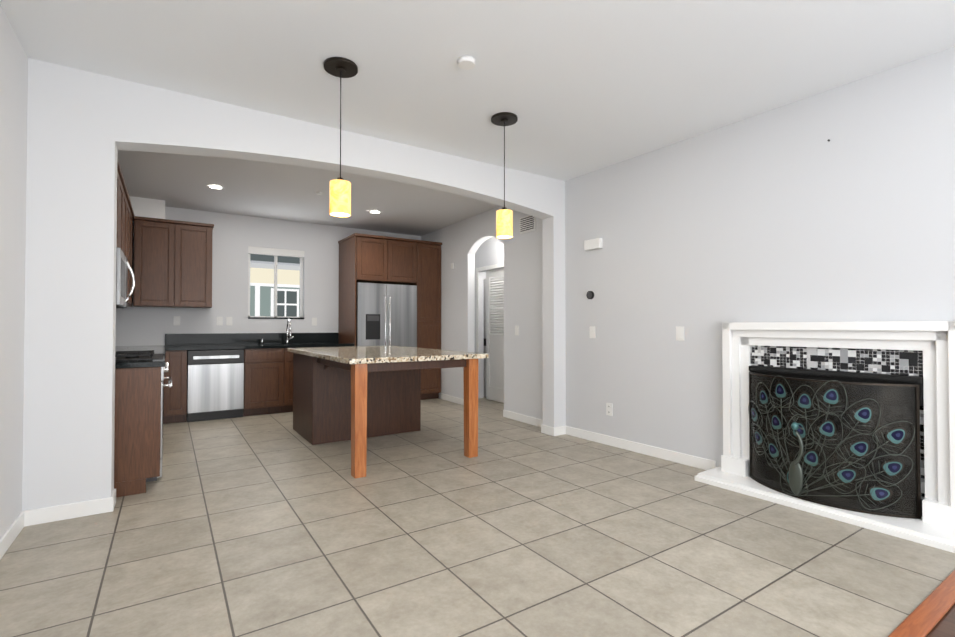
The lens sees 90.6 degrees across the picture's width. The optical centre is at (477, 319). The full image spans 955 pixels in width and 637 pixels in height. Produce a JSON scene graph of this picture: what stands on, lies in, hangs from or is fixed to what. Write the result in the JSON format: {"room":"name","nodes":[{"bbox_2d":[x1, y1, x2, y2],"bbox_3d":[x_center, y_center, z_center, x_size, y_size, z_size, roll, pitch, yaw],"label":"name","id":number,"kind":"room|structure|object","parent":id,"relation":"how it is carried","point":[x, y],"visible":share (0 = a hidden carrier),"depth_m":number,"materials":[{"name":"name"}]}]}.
{"room":"kitchen","nodes":[
{"label":"kitchen","id":0,"kind":"room"},
{"bbox_2d":[0,5,27,538],"bbox_3d":[-2.321,-0.180,2.132,0.150,2.740,9.000,1,-1,-33],"label":"wall","id":1,"kind":"structure","parent":0,"point":[13,106],"depth_m":2.53,"materials":[{"name":"white paint"}]},
{"bbox_2d":[0,510,26,559],"bbox_3d":[-1.211,1.123,0.570,0.013,0.090,5.200,1,-1,-33],"label":"baseboard","id":2,"kind":"structure","parent":1,"relation":"attached to","point":[10,535],"depth_m":2.53,"materials":[{"name":"white wood"}]},
{"bbox_2d":[117,161,120,247],"bbox_3d":[-3.100,-0.912,3.779,0.337,0.761,0.447,1,-1,-33],"label":"upper cabinet","id":3,"kind":"object","parent":1,"relation":"attached to","point":[118,165],"depth_m":4.05,"materials":[{"name":"brown wood"}]},
{"bbox_2d":[116,247,134,307],"bbox_3d":[-2.958,-0.317,3.672,0.468,0.425,0.760,1,-1,-33],"label":"microwave","id":4,"kind":"object","parent":3,"relation":"attached to","point":[122,268],"visible":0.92,"depth_m":3.62,"materials":[{"name":"grey metal"}]},
{"bbox_2d":[121,173,124,254],"bbox_3d":[-3.349,-0.739,4.156,0.337,1.095,0.590,1,-1,-33],"label":"upper cabinet","id":5,"kind":"object","parent":1,"relation":"attached to","point":[122,179],"depth_m":4.40,"materials":[{"name":"brown wood"}]},
{"bbox_2d":[125,189,128,304],"bbox_3d":[-3.602,-0.734,4.541,0.337,1.095,0.585,1,-1,-33],"label":"upper cabinet","id":6,"kind":"object","parent":1,"relation":"attached to","point":[125,214],"depth_m":5.01,"materials":[{"name":"brown wood"}]},
{"bbox_2d":[129,201,132,304],"bbox_3d":[-3.853,-0.729,4.924,0.337,1.095,0.587,1,-1,-33],"label":"upper cabinet","id":7,"kind":"object","parent":1,"relation":"attached to","point":[130,206],"depth_m":5.48,"materials":[{"name":"brown wood"}]},
{"bbox_2d":[129,196,164,220],"bbox_3d":[-4.289,-1.381,5.888,0.660,0.234,0.350,1,-1,-33],"label":"soffit","id":8,"kind":"structure","parent":0,"point":[148,207],"depth_m":5.83,"materials":[{"name":"white paint"}]},
{"bbox_2d":[115,206,420,345],"bbox_3d":[-2.338,-0.106,7.443,5.950,2.740,0.140,1,-1,-33],"label":"wall","id":9,"kind":"structure","parent":0,"point":[234,236],"depth_m":6.71,"materials":[{"name":"white paint"}]},
{"bbox_2d":[133,216,213,307],"bbox_3d":[-3.921,-0.712,6.118,0.860,1.095,0.347,1,-1,-33],"label":"upper cabinet","id":10,"kind":"object","parent":9,"relation":"attached to","point":[172,263],"visible":1,"depth_m":5.97,"materials":[{"name":"brown wood"}]},
{"bbox_2d":[173,316,179,324],"bbox_3d":[-3.990,0.012,6.268,0.075,0.120,0.008,1,-1,-33],"label":"electrical outlet plate","id":11,"kind":"object","parent":9,"relation":"attached to","point":[176,320],"visible":1,"depth_m":6.26,"materials":[{"name":"white plastic"}]},
{"bbox_2d":[216,317,222,324],"bbox_3d":[-3.572,0.016,6.542,0.075,0.120,0.008,1,-1,-33],"label":"electrical outlet plate","id":12,"kind":"object","parent":9,"relation":"attached to","point":[219,320],"visible":1,"depth_m":6.54,"materials":[{"name":"white plastic"}]},
{"bbox_2d":[226,317,231,324],"bbox_3d":[-3.471,0.017,6.608,0.075,0.120,0.009,1,-1,-33],"label":"switch plate","id":13,"kind":"object","parent":9,"relation":"attached to","point":[228,320],"visible":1,"depth_m":6.60,"materials":[{"name":"white plastic"}]},
{"bbox_2d":[248,246,303,318],"bbox_3d":[-2.986,-0.532,7.012,0.775,1.040,0.140,1,-1,-33],"label":"kitchen window","id":14,"kind":"structure","parent":9,"relation":"in","point":[275,252],"depth_m":7.03,"materials":[{"name":"white plastic"}]},
{"bbox_2d":[312,318,316,325],"bbox_3d":[-2.501,0.026,7.244,0.075,0.120,0.008,1,-1,-33],"label":"electrical outlet plate","id":15,"kind":"object","parent":9,"relation":"attached to","point":[314,321],"visible":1,"depth_m":7.24,"materials":[{"name":"white plastic"}]},
{"bbox_2d":[22,58,565,510],"bbox_3d":[-0.890,-0.154,4.016,4.310,2.740,0.180,1,-1,-33],"label":"wall","id":16,"kind":"structure","parent":0,"point":[83,127],"depth_m":2.95,"materials":[{"name":"white paint"}]},
{"bbox_2d":[26,494,115,525],"bbox_3d":[-2.451,1.155,2.860,0.393,0.090,0.016,1,-1,-33],"label":"baseboard","id":17,"kind":"structure","parent":16,"relation":"attached to","point":[53,514],"depth_m":2.85,"materials":[{"name":"white wood"}]},
{"bbox_2d":[0,396,954,636],"bbox_3d":[-0.261,1.276,4.714,6.450,0.100,6.970,1,-1,-33],"label":"floor","id":18,"kind":"structure","parent":0,"point":[271,525],"depth_m":2.44,"materials":[{"name":"beige tile"}]},
{"bbox_2d":[114,367,160,496],"bbox_3d":[-2.594,0.769,3.276,0.656,0.874,0.272,1,-1,-33],"label":"base cabinet","id":19,"kind":"object","parent":18,"relation":"on","point":[137,438],"visible":0.38,"depth_m":3.25,"materials":[{"name":"brown wood"}]},
{"bbox_2d":[115,345,165,368],"bbox_3d":[-3.435,0.254,4.588,0.682,0.189,3.415,1,-1,-33],"label":"countertop","id":20,"kind":"structure","parent":19,"relation":"on","point":[159,349],"depth_m":3.41,"materials":[{"name":"black stone"}]},
{"bbox_2d":[115,350,171,481],"bbox_3d":[-2.847,0.737,3.730,0.729,0.950,0.760,1,-1,-33],"label":"range","id":21,"kind":"object","parent":18,"relation":"on","point":[134,355],"visible":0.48,"depth_m":3.60,"materials":[{"name":"grey"}]},
{"bbox_2d":[163,350,186,423],"bbox_3d":[-3.799,0.806,5.931,0.236,0.874,0.758,1,-1,-33],"label":"base cabinet","id":22,"kind":"object","parent":18,"relation":"on","point":[174,397],"depth_m":5.63,"materials":[{"name":"brown wood"}]},
{"bbox_2d":[187,349,243,421],"bbox_3d":[-3.387,0.811,6.086,0.614,0.868,0.596,1,-1,-33],"label":"dishwasher","id":23,"kind":"object","parent":18,"relation":"on","point":[215,384],"visible":0.94,"depth_m":5.84,"materials":[{"name":"grey metal"}]},
{"bbox_2d":[243,348,290,415],"bbox_3d":[-2.953,0.813,6.484,0.538,0.874,0.762,1,-1,-33],"label":"base cabinet","id":24,"kind":"object","parent":18,"relation":"on","point":[268,380],"depth_m":6.18,"materials":[{"name":"brown wood"}]},
{"bbox_2d":[291,347,305,411],"bbox_3d":[-2.586,0.817,6.725,0.597,0.874,0.762,1,-1,-33],"label":"base cabinet","id":25,"kind":"object","parent":18,"relation":"on","point":[303,347],"depth_m":6.34,"materials":[{"name":"brown wood"}]},
{"bbox_2d":[165,319,353,350],"bbox_3d":[-2.935,0.178,6.495,2.275,0.395,0.777,1,-1,-33],"label":"countertop","id":26,"kind":"structure","parent":25,"relation":"on","point":[212,341],"depth_m":6.58,"materials":[{"name":"black stone"}]},
{"bbox_2d":[356,282,416,347],"bbox_3d":[-1.528,0.365,7.348,0.939,1.795,0.837,1,-1,-33],"label":"refrigerator","id":27,"kind":"object","parent":18,"relation":"on","point":[386,314],"visible":0.4,"depth_m":7.02,"materials":[{"name":"grey metal"}]},
{"bbox_2d":[293,353,482,478],"bbox_3d":[-1.022,0.790,4.787,1.174,0.874,2.085,1,-1,-33],"label":"kitchen island","id":28,"kind":"object","parent":18,"relation":"on","point":[357,396],"depth_m":4.73,"materials":[{"name":"brown wood"}]},
{"bbox_2d":[287,345,487,364],"bbox_3d":[-1.031,0.331,4.808,1.270,0.041,2.190,1,-1,-33],"label":"island countertop","id":29,"kind":"structure","parent":28,"relation":"on","point":[350,355],"depth_m":4.17,"materials":[{"name":"beige stone"}]},
{"bbox_2d":[338,233,441,399],"bbox_3d":[-1.382,0.012,7.502,1.434,2.505,0.802,1,-1,-33],"label":"cabinet","id":30,"kind":"object","parent":18,"relation":"on","point":[365,258],"visible":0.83,"depth_m":7.29,"materials":[{"name":"brown wood"}]},
{"bbox_2d":[695,321,954,552],"bbox_3d":[2.200,0.607,3.047,0.376,1.190,1.510,1,-1,-33],"label":"fireplace surround","id":31,"kind":"object","parent":18,"relation":"on","point":[921,354],"visible":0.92,"depth_m":2.92,"materials":[{"name":"white"}]},
{"bbox_2d":[748,372,920,518],"bbox_3d":[2.182,0.756,3.037,0.267,0.779,0.938,1,-1,-33],"label":"fire screen","id":32,"kind":"object","parent":31,"relation":"on","point":[853,446],"visible":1,"depth_m":2.87,"materials":[{"name":"black metal"}]},
{"bbox_2d":[888,570,954,636],"bbox_3d":[0.944,1.171,1.329,4.450,0.014,0.075,1,-1,-33],"label":"trim","id":33,"kind":"structure","parent":18,"relation":"on","point":[926,615],"depth_m":1.89,"materials":[{"name":"brown wood"}]},
{"bbox_2d":[0,0,954,235],"bbox_3d":[0.345,-1.577,3.830,6.450,0.100,9.180,1,-1,-33],"label":"ceiling","id":34,"kind":"structure","parent":0,"point":[578,88],"depth_m":2.89,"materials":[{"name":"white paint"}]},
{"bbox_2d":[207,185,223,188],"bbox_3d":[-2.957,-1.500,5.334,0.170,0.004,0.170,1,-1,-33],"label":"recessed light","id":35,"kind":"object","parent":34,"relation":"in","point":[216,186],"visible":1,"depth_m":5.31,"materials":[{"name":"white plastic"}]},
{"bbox_2d":[324,57,357,216],"bbox_3d":[-0.829,-1.088,2.861,0.200,0.905,0.200,1,-1,-33],"label":"pendant light","id":36,"kind":"object","parent":34,"relation":"hanging from","point":[340,187],"visible":1,"depth_m":2.82,"materials":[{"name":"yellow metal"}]},
{"bbox_2d":[457,55,474,69],"bbox_3d":[-0.066,-1.526,2.806,0.108,0.029,0.108,1,-1,-33],"label":"smoke detector","id":37,"kind":"object","parent":34,"relation":"attached to","point":[466,62],"visible":1,"depth_m":2.78,"materials":[{"name":"white plastic"}]},
{"bbox_2d":[491,112,517,238],"bbox_3d":[0.203,-1.078,3.574,0.200,0.905,0.200,1,-1,-33],"label":"pendant light","id":38,"kind":"object","parent":34,"relation":"hanging from","point":[504,222],"visible":1,"depth_m":3.53,"materials":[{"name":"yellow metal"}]},
{"bbox_2d":[475,237,503,397],"bbox_3d":[0.432,-0.111,7.096,0.100,2.740,2.160,1,-1,-33],"label":"wall","id":39,"kind":"structure","parent":0,"point":[489,251],"depth_m":7.52,"materials":[{"name":"white paint"}]},
{"bbox_2d":[476,263,503,402],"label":"laundry door","id":40,"kind":"structure","parent":39,"relation":"in","point":[495,368],"depth_m":7.33,"materials":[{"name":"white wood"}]},
{"bbox_2d":[421,47,954,466],"bbox_3d":[1.500,-0.146,4.567,0.313,2.740,8.880,1,-1,-33],"label":"wall","id":41,"kind":"structure","parent":0,"point":[788,213],"depth_m":3.76,"materials":[{"name":"white paint"}]},
{"bbox_2d":[441,393,463,404],"bbox_3d":[-0.362,1.216,7.214,0.039,0.090,0.820,1,-1,-33],"label":"baseboard","id":42,"kind":"structure","parent":41,"relation":"attached to","point":[457,400],"depth_m":7.23,"materials":[{"name":"white wood"}]},
{"bbox_2d":[515,326,518,334],"bbox_3d":[0.486,0.131,5.848,0.009,0.120,0.075,1,-1,-33],"label":"switch plate","id":43,"kind":"object","parent":41,"relation":"attached to","point":[516,330],"visible":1,"depth_m":5.84,"materials":[{"name":"white plastic"}]},
{"bbox_2d":[520,215,535,233],"bbox_3d":[0.599,-1.151,5.671,0.015,0.200,0.290,1,-1,-33],"label":"air vent","id":44,"kind":"object","parent":41,"relation":"in","point":[528,223],"visible":0.88,"depth_m":5.66,"materials":[{"name":"white plastic"}]},
{"bbox_2d":[503,410,558,431],"bbox_3d":[0.589,1.194,5.662,0.090,0.090,0.980,1,-1,-33],"label":"baseboard","id":45,"kind":"structure","parent":41,"relation":"attached to","point":[508,414],"depth_m":5.61,"materials":[{"name":"white wood"}]},
{"bbox_2d":[586,291,593,298],"bbox_3d":[1.149,-0.253,4.817,0.028,0.084,0.085,1,-1,-33],"label":"thermostat","id":46,"kind":"object","parent":41,"relation":"attached to","point":[589,294],"visible":0.98,"depth_m":4.80,"materials":[{"name":"black plastic"}]},
{"bbox_2d":[589,326,595,337],"bbox_3d":[1.167,0.127,4.800,0.011,0.120,0.075,1,-1,-33],"label":"switch plate","id":47,"kind":"object","parent":41,"relation":"attached to","point":[592,331],"visible":1,"depth_m":4.80,"materials":[{"name":"white plastic"}]},
{"bbox_2d":[584,238,601,250],"bbox_3d":[1.169,-0.764,4.777,0.053,0.100,0.201,1,-1,-33],"label":"door chime","id":48,"kind":"object","parent":41,"relation":"attached to","point":[593,244],"visible":1,"depth_m":4.75,"materials":[{"name":"white plastic"}]},
{"bbox_2d":[606,403,612,415],"bbox_3d":[1.289,0.874,4.618,0.010,0.120,0.075,1,-1,-33],"label":"electrical outlet plate","id":49,"kind":"object","parent":41,"relation":"attached to","point":[609,409],"visible":1,"depth_m":4.61,"materials":[{"name":"white plastic"}]},
{"bbox_2d":[566,426,715,469],"bbox_3d":[2.446,1.156,2.969,0.185,0.090,5.200,1,-1,-33],"label":"baseboard","id":50,"kind":"structure","parent":41,"relation":"attached to","point":[684,459],"depth_m":4.27,"materials":[{"name":"white wood"}]},
{"bbox_2d":[676,326,683,340],"bbox_3d":[1.721,0.116,4.015,0.011,0.120,0.075,1,-1,-33],"label":"switch plate","id":51,"kind":"object","parent":41,"relation":"attached to","point":[679,333],"visible":1,"depth_m":4.01,"materials":[{"name":"white plastic"}]},
{"bbox_2d":[926,604,954,636],"bbox_3d":[2.257,1.223,0.876,6.450,0.098,2.210,1,-1,-33],"label":"floor","id":52,"kind":"structure","parent":0,"point":[944,626],"depth_m":1.82,"materials":[{"name":"brown wood"}]},
{"label":"outside","id":53,"kind":"structure","parent":0,"visible":0},
{"bbox_2d":[250,254,299,316],"bbox_3d":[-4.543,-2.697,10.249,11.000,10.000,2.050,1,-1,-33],"label":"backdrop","id":54,"kind":"structure","parent":53,"point":[262,285],"depth_m":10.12,"materials":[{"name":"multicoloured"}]}
]}

